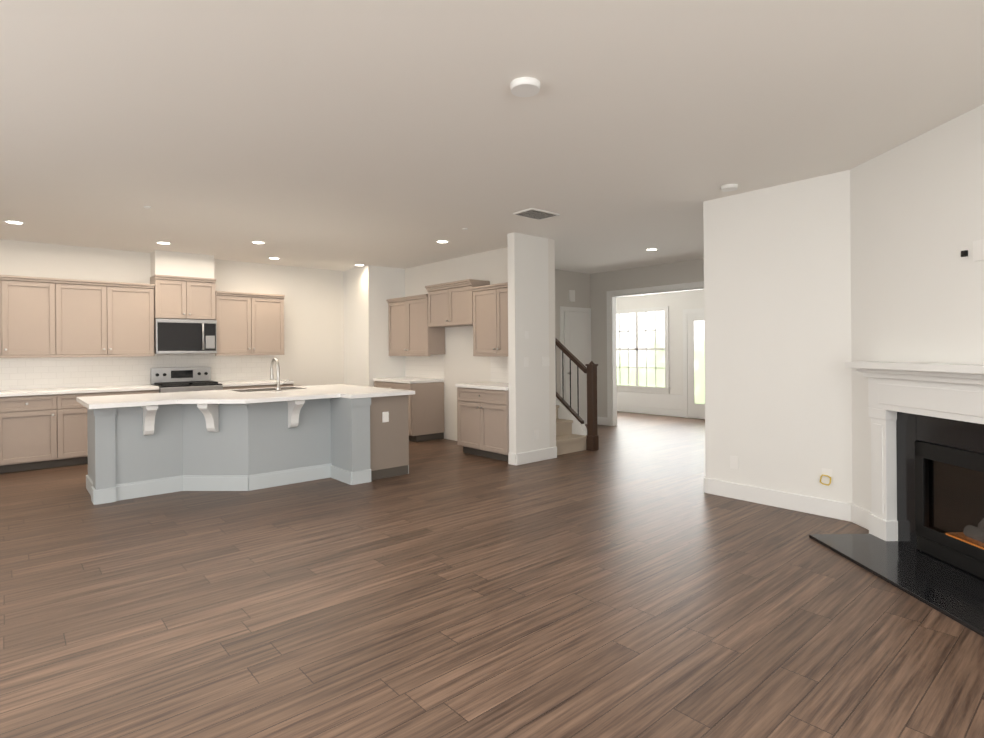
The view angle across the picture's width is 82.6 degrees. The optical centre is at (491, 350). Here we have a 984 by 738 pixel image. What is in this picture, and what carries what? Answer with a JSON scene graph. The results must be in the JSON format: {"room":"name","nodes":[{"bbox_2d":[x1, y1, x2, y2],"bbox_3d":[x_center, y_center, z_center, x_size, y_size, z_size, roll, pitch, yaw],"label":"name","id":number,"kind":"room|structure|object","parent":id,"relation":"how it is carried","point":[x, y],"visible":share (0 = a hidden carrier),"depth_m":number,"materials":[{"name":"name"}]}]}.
{"room":"living room","nodes":[
{"label":"living room","id":0,"kind":"room"},
{"bbox_2d":[0,411,983,737],"bbox_3d":[0.526,1.386,5.344,13.100,0.060,11.100,0,0,-41],"label":"floor","id":1,"kind":"structure","parent":0,"point":[630,579],"depth_m":2.90,"materials":[{"name":"brown wood"}]},
{"bbox_2d":[0,396,3,473],"bbox_3d":[-5.947,0.968,6.371,0.568,0.875,0.603,0,0,-41],"label":"base cabinet","id":2,"kind":"object","parent":1,"relation":"on","point":[1,397],"depth_m":6.34,"materials":[{"name":"beige wood"}]},
{"bbox_2d":[4,396,63,472],"bbox_3d":[-5.569,0.965,6.700,0.668,0.875,0.603,0,0,-41],"label":"base cabinet","id":3,"kind":"object","parent":1,"relation":"on","point":[42,428],"depth_m":6.52,"materials":[{"name":"beige wood"}]},
{"bbox_2d":[0,385,155,395],"bbox_3d":[-6.057,0.506,6.268,3.973,0.040,0.618,0,0,-41],"label":"countertop","id":4,"kind":"structure","parent":3,"relation":"on","point":[132,388],"depth_m":6.87,"materials":[{"name":"white stone"}]},
{"bbox_2d":[64,392,115,465],"bbox_3d":[-5.161,0.961,7.055,0.650,0.875,0.603,0,0,-41],"label":"base cabinet","id":5,"kind":"object","parent":1,"relation":"on","point":[75,414],"depth_m":6.78,"materials":[{"name":"beige wood"}]},
{"bbox_2d":[116,388,158,394],"bbox_3d":[-4.782,0.958,7.384,0.590,0.875,0.603,0,0,-41],"label":"base cabinet","id":6,"kind":"object","parent":1,"relation":"on","point":[157,389],"depth_m":7.17,"materials":[{"name":"beige wood"}]},
{"bbox_2d":[150,367,222,392],"bbox_3d":[-4.239,0.816,7.795,0.762,1.150,0.690,0,0,-41],"label":"range","id":7,"kind":"object","parent":1,"relation":"on","point":[179,379],"visible":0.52,"depth_m":7.84,"materials":[{"name":"silver metal"}]},
{"bbox_2d":[223,384,259,389],"bbox_3d":[-3.783,0.950,8.254,0.520,0.875,0.603,0,0,-41],"label":"base cabinet","id":8,"kind":"object","parent":1,"relation":"on","point":[246,386],"depth_m":8.08,"materials":[{"name":"beige wood"}]},
{"bbox_2d":[218,380,293,387],"bbox_3d":[-3.594,0.486,8.411,1.017,0.040,0.618,0,0,-41],"label":"countertop","id":9,"kind":"structure","parent":8,"relation":"on","point":[232,384],"depth_m":8.20,"materials":[{"name":"white stone"}]},
{"bbox_2d":[85,394,411,504],"bbox_3d":[-2.517,0.939,5.933,2.787,0.880,1.777,0,0,-41],"label":"kitchen island","id":10,"kind":"object","parent":1,"relation":"on","point":[144,445],"depth_m":5.54,"materials":[{"name":"grey wood"}]},
{"bbox_2d":[76,384,414,417],"bbox_3d":[-2.529,0.478,5.936,2.880,0.040,1.804,0,0,-41],"label":"island countertop","id":11,"kind":"structure","parent":10,"relation":"on","point":[110,404],"depth_m":5.56,"materials":[{"name":"white stone"}]},
{"bbox_2d":[382,412,388,421],"bbox_3d":[-1.143,0.714,6.017,0.075,0.110,0.003,0,0,-41],"label":"outlet","id":12,"kind":"object","parent":10,"relation":"attached to","point":[385,416],"visible":1,"depth_m":6.01,"materials":[{"name":"white plastic"}]},
{"bbox_2d":[260,384,292,387],"bbox_3d":[-3.442,0.947,8.552,0.621,0.875,0.606,0,0,-41],"label":"base cabinet","id":13,"kind":"object","parent":1,"relation":"on","point":[261,385],"depth_m":8.32,"materials":[{"name":"beige wood"}]},
{"bbox_2d":[374,381,443,441],"bbox_3d":[-1.328,0.931,8.890,0.603,0.875,1.111,0,0,-41],"label":"base cabinet","id":14,"kind":"object","parent":1,"relation":"on","point":[426,406],"depth_m":8.47,"materials":[{"name":"brown wood"}]},
{"bbox_2d":[373,377,443,384],"bbox_3d":[-1.339,0.468,8.886,0.619,0.040,1.106,0,0,-41],"label":"countertop","id":15,"kind":"structure","parent":14,"relation":"on","point":[400,380],"depth_m":8.67,"materials":[{"name":"white stone"}]},
{"bbox_2d":[457,389,508,461],"bbox_3d":[0.078,0.921,7.273,0.603,0.875,0.996,0,0,-41],"label":"base cabinet","id":16,"kind":"object","parent":1,"relation":"on","point":[483,419],"depth_m":7.03,"materials":[{"name":"brown wood"}]},
{"bbox_2d":[455,382,508,388],"bbox_3d":[0.070,0.459,7.266,0.619,0.040,0.991,0,0,-41],"label":"countertop","id":17,"kind":"structure","parent":16,"relation":"on","point":[482,385],"depth_m":7.22,"materials":[{"name":"white stone"}]},
{"bbox_2d":[555,338,598,454],"bbox_3d":[0.338,-0.041,8.236,0.799,2.793,2.432,0,0,-41],"label":"staircase","id":18,"kind":"structure","parent":1,"relation":"on","point":[574,433],"depth_m":7.58,"materials":[{"name":"wood"}]},
{"bbox_2d":[809,361,983,636],"bbox_3d":[2.782,0.710,3.285,0.989,1.259,1.699,0,0,-1],"label":"fireplace","id":19,"kind":"object","parent":1,"relation":"on","point":[922,541],"visible":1,"depth_m":3.51,"materials":[{"name":"black stone"}]},
{"bbox_2d":[0,104,983,511],"bbox_3d":[0.533,-0.021,5.284,12.890,2.755,11.013,0,0,-41],"label":"wall","id":20,"kind":"structure","parent":0,"point":[812,286],"depth_m":4.92,"materials":[{"name":"paint"}]},
{"bbox_2d":[0,275,63,357],"bbox_3d":[-5.841,-0.398,6.657,1.136,0.915,0.323,0,0,-41],"label":"upper cabinet","id":21,"kind":"object","parent":20,"relation":"attached to","point":[41,317],"depth_m":6.73,"materials":[{"name":"beige wood"}]},
{"bbox_2d":[64,279,155,356],"bbox_3d":[-5.081,-0.404,7.318,1.111,0.915,0.323,0,0,-41],"label":"upper cabinet","id":22,"kind":"object","parent":20,"relation":"attached to","point":[100,317],"depth_m":7.22,"materials":[{"name":"beige wood"}]},
{"bbox_2d":[0,354,277,390],"bbox_3d":[-5.598,0.270,7.085,5.760,0.425,0.003,0,0,-41],"label":"backsplash","id":23,"kind":"structure","parent":20,"relation":"attached to","point":[43,373],"depth_m":7.53,"materials":[{"name":"tile"}]},
{"bbox_2d":[148,274,215,319],"bbox_3d":[-4.364,-0.718,7.924,0.756,0.560,0.353,0,0,-41],"label":"upper cabinet","id":24,"kind":"object","parent":20,"relation":"attached to","point":[172,298],"depth_m":7.77,"materials":[{"name":"beige wood"}]},
{"bbox_2d":[154,319,216,353],"bbox_3d":[-4.334,-0.195,7.894,0.756,0.470,0.435,0,0,-41],"label":"microwave","id":25,"kind":"object","parent":24,"relation":"attached to","point":[172,336],"visible":0.98,"depth_m":7.74,"materials":[{"name":"silver metal"}]},
{"bbox_2d":[210,291,283,353],"bbox_3d":[-3.709,-0.396,8.512,0.987,0.875,0.323,0,0,-41],"label":"upper cabinet","id":26,"kind":"object","parent":20,"relation":"attached to","point":[246,323],"depth_m":8.37,"materials":[{"name":"beige wood"}]},
{"bbox_2d":[386,295,444,354],"bbox_3d":[-1.221,-0.383,8.967,0.323,0.880,1.146,0,0,-41],"label":"upper cabinet","id":27,"kind":"object","parent":20,"relation":"attached to","point":[417,324],"depth_m":8.76,"materials":[{"name":"beige wood"}]},
{"bbox_2d":[405,355,443,378],"bbox_3d":[-1.105,0.257,9.094,0.003,0.380,1.110,0,0,-41],"label":"backsplash","id":28,"kind":"structure","parent":20,"relation":"attached to","point":[432,366],"depth_m":9.06,"materials":[{"name":"tile"}]},
{"bbox_2d":[426,283,489,326],"bbox_3d":[-0.495,-0.638,8.130,0.323,0.560,1.054,0,0,-41],"label":"upper cabinet","id":29,"kind":"object","parent":20,"relation":"attached to","point":[445,306],"depth_m":8.01,"materials":[{"name":"beige wood"}]},
{"bbox_2d":[470,283,507,354],"bbox_3d":[0.180,-0.392,7.356,0.323,0.880,0.975,0,0,-41],"label":"upper cabinet","id":30,"kind":"object","parent":20,"relation":"attached to","point":[488,305],"depth_m":7.36,"materials":[{"name":"beige wood"}]},
{"bbox_2d":[490,356,508,382],"bbox_3d":[0.307,0.247,7.470,0.003,0.380,0.995,0,0,-41],"label":"backsplash","id":31,"kind":"structure","parent":20,"relation":"attached to","point":[499,364],"depth_m":7.70,"materials":[{"name":"tile"}]},
{"bbox_2d":[514,447,556,464],"bbox_3d":[0.547,1.285,6.845,0.716,0.140,0.019,0,0,-41],"label":"baseboard","id":32,"kind":"structure","parent":20,"relation":"attached to","point":[547,453],"depth_m":6.82,"materials":[{"name":"white wood"}]},
{"bbox_2d":[542,357,548,365],"label":"switch plates","id":33,"kind":"object","parent":20,"relation":"attached to","point":[545,360],"depth_m":6.95,"materials":[{"name":"white plastic"}]},
{"bbox_2d":[569,290,574,301],"label":"switch plates","id":34,"kind":"object","parent":20,"relation":"attached to","point":[571,292],"depth_m":9.96,"materials":[{"name":"white plastic"}]},
{"bbox_2d":[560,306,590,397],"bbox_3d":[1.508,0.286,10.037,0.838,2.120,0.018,0,0,-41],"label":"door frame","id":35,"kind":"structure","parent":20,"relation":"attached to","point":[572,309],"depth_m":9.81,"materials":[{"name":"white wood"}]},
{"bbox_2d":[564,311,588,423],"bbox_3d":[1.539,0.322,10.004,0.650,2.023,0.100,0,0,-41],"label":"closet door","id":36,"kind":"structure","parent":20,"relation":"in","point":[576,334],"depth_m":9.99,"materials":[{"name":"white wood"}]},
{"bbox_2d":[597,417,606,424],"bbox_3d":[1.946,1.272,10.172,0.016,0.140,0.380,0,0,-41],"label":"baseboard","id":37,"kind":"structure","parent":20,"relation":"attached to","point":[600,420],"depth_m":10.11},
{"bbox_2d":[616,306,669,393],"bbox_3d":[3.083,-0.005,11.938,0.060,1.775,1.550,0,0,-41],"label":"window","id":38,"kind":"structure","parent":20,"relation":"in","point":[642,342],"depth_m":11.83,"materials":[{"name":"white"}]},
{"bbox_2d":[617,391,682,409],"bbox_3d":[3.053,1.042,12.018,0.020,0.300,2.350,0,0,-41],"label":"trim","id":39,"kind":"structure","parent":20,"relation":"attached to","point":[662,401],"depth_m":11.71,"materials":[{"name":"white wood"}]},
{"bbox_2d":[606,281,703,425],"bbox_3d":[2.980,0.135,9.064,0.138,2.400,2.660,0,0,-41],"label":"door frame","id":40,"kind":"structure","parent":20,"relation":"attached to","point":[611,373],"depth_m":9.96,"materials":[{"name":"white wood"}]},
{"bbox_2d":[617,405,700,418],"bbox_3d":[4.149,1.255,10.764,0.016,0.140,5.680,0,0,-41],"label":"baseboard","id":41,"kind":"structure","parent":20,"relation":"attached to","point":[634,409],"depth_m":11.69,"materials":[{"name":"white wood"}]},
{"bbox_2d":[683,308,704,418],"bbox_3d":[4.143,0.255,10.691,0.100,2.140,1.090,0,0,-41],"label":"front door","id":42,"kind":"structure","parent":20,"relation":"in","point":[693,370],"depth_m":10.94,"materials":[{"name":"white"}]},
{"bbox_2d":[820,474,830,485],"bbox_3d":[2.679,1.040,4.502,0.021,0.082,0.082,0,0,-41],"label":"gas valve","id":43,"kind":"object","parent":20,"relation":"attached to","point":[823,483],"visible":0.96,"depth_m":4.50,"materials":[{"name":"gold metal"}]},
{"bbox_2d":[822,468,831,483],"label":"switch plates","id":44,"kind":"object","parent":20,"relation":"attached to","point":[825,479],"depth_m":4.52,"materials":[{"name":"white plastic"}]},
{"bbox_2d":[961,239,983,261],"bbox_3d":[2.821,-0.580,3.263,0.127,0.120,0.157,0,0,-41],"label":"outlet","id":45,"kind":"object","parent":20,"relation":"attached to","point":[978,250],"visible":0.96,"depth_m":3.25,"materials":[{"name":"black plastic"}]},
{"bbox_2d":[0,0,983,273],"bbox_3d":[0.504,-1.449,5.342,13.100,0.100,11.100,0,0,-41],"label":"ceiling","id":46,"kind":"structure","parent":0,"point":[342,134],"depth_m":3.32,"materials":[{"name":"paint"}]},
{"bbox_2d":[3,220,24,224],"bbox_3d":[-5.006,-1.361,5.870,0.168,0.032,0.201,0,0,-41],"label":"recessed light","id":47,"kind":"object","parent":46,"relation":"in","point":[6,221],"depth_m":5.90,"materials":[{"name":"beige"}]},
{"bbox_2d":[155,241,171,243],"bbox_3d":[-4.122,-1.368,7.034,0.171,0.032,0.191,0,0,-41],"label":"recessed light","id":48,"kind":"object","parent":46,"relation":"in","point":[158,242],"depth_m":7.04,"materials":[{"name":"beige"}]},
{"bbox_2d":[251,241,265,243],"bbox_3d":[-2.942,-1.377,7.060,0.180,0.032,0.195,0,0,-41],"label":"recessed light","id":49,"kind":"object","parent":46,"relation":"in","point":[254,242],"depth_m":7.08,"materials":[{"name":"beige"}]},
{"bbox_2d":[435,240,449,242],"bbox_3d":[-0.629,-1.395,7.090,0.195,0.032,0.192,0,0,-41],"label":"recessed light","id":50,"kind":"object","parent":46,"relation":"in","point":[437,241],"depth_m":7.11,"materials":[{"name":"beige"}]},
{"bbox_2d":[510,77,539,96],"bbox_3d":[0.174,-1.382,2.934,0.159,0.045,0.159,0,0,43],"label":"smoke detector","id":51,"kind":"object","parent":46,"relation":"attached to","point":[525,87],"depth_m":2.90,"materials":[{"name":"white plastic"}]},
{"bbox_2d":[513,208,559,219],"bbox_3d":[0.453,-1.397,5.721,0.400,0.024,0.280,0,0,-41],"label":"ceiling vent","id":52,"kind":"object","parent":46,"relation":"in","point":[535,213],"visible":1,"depth_m":5.70,"materials":[{"name":"white metal"}]},
{"bbox_2d":[645,248,657,250],"bbox_3d":[2.212,-1.417,7.772,0.202,0.032,0.194,0,0,-41],"label":"recessed light","id":53,"kind":"object","parent":46,"relation":"in","point":[649,249],"depth_m":7.80,"materials":[{"name":"beige"}]},
{"bbox_2d":[721,184,737,191],"bbox_3d":[2.033,-1.400,4.803,0.138,0.040,0.138,0,0,40],"label":"smoke detector","id":54,"kind":"object","parent":46,"relation":"attached to","point":[728,187],"depth_m":4.77,"materials":[{"name":"white plastic"}]}
]}

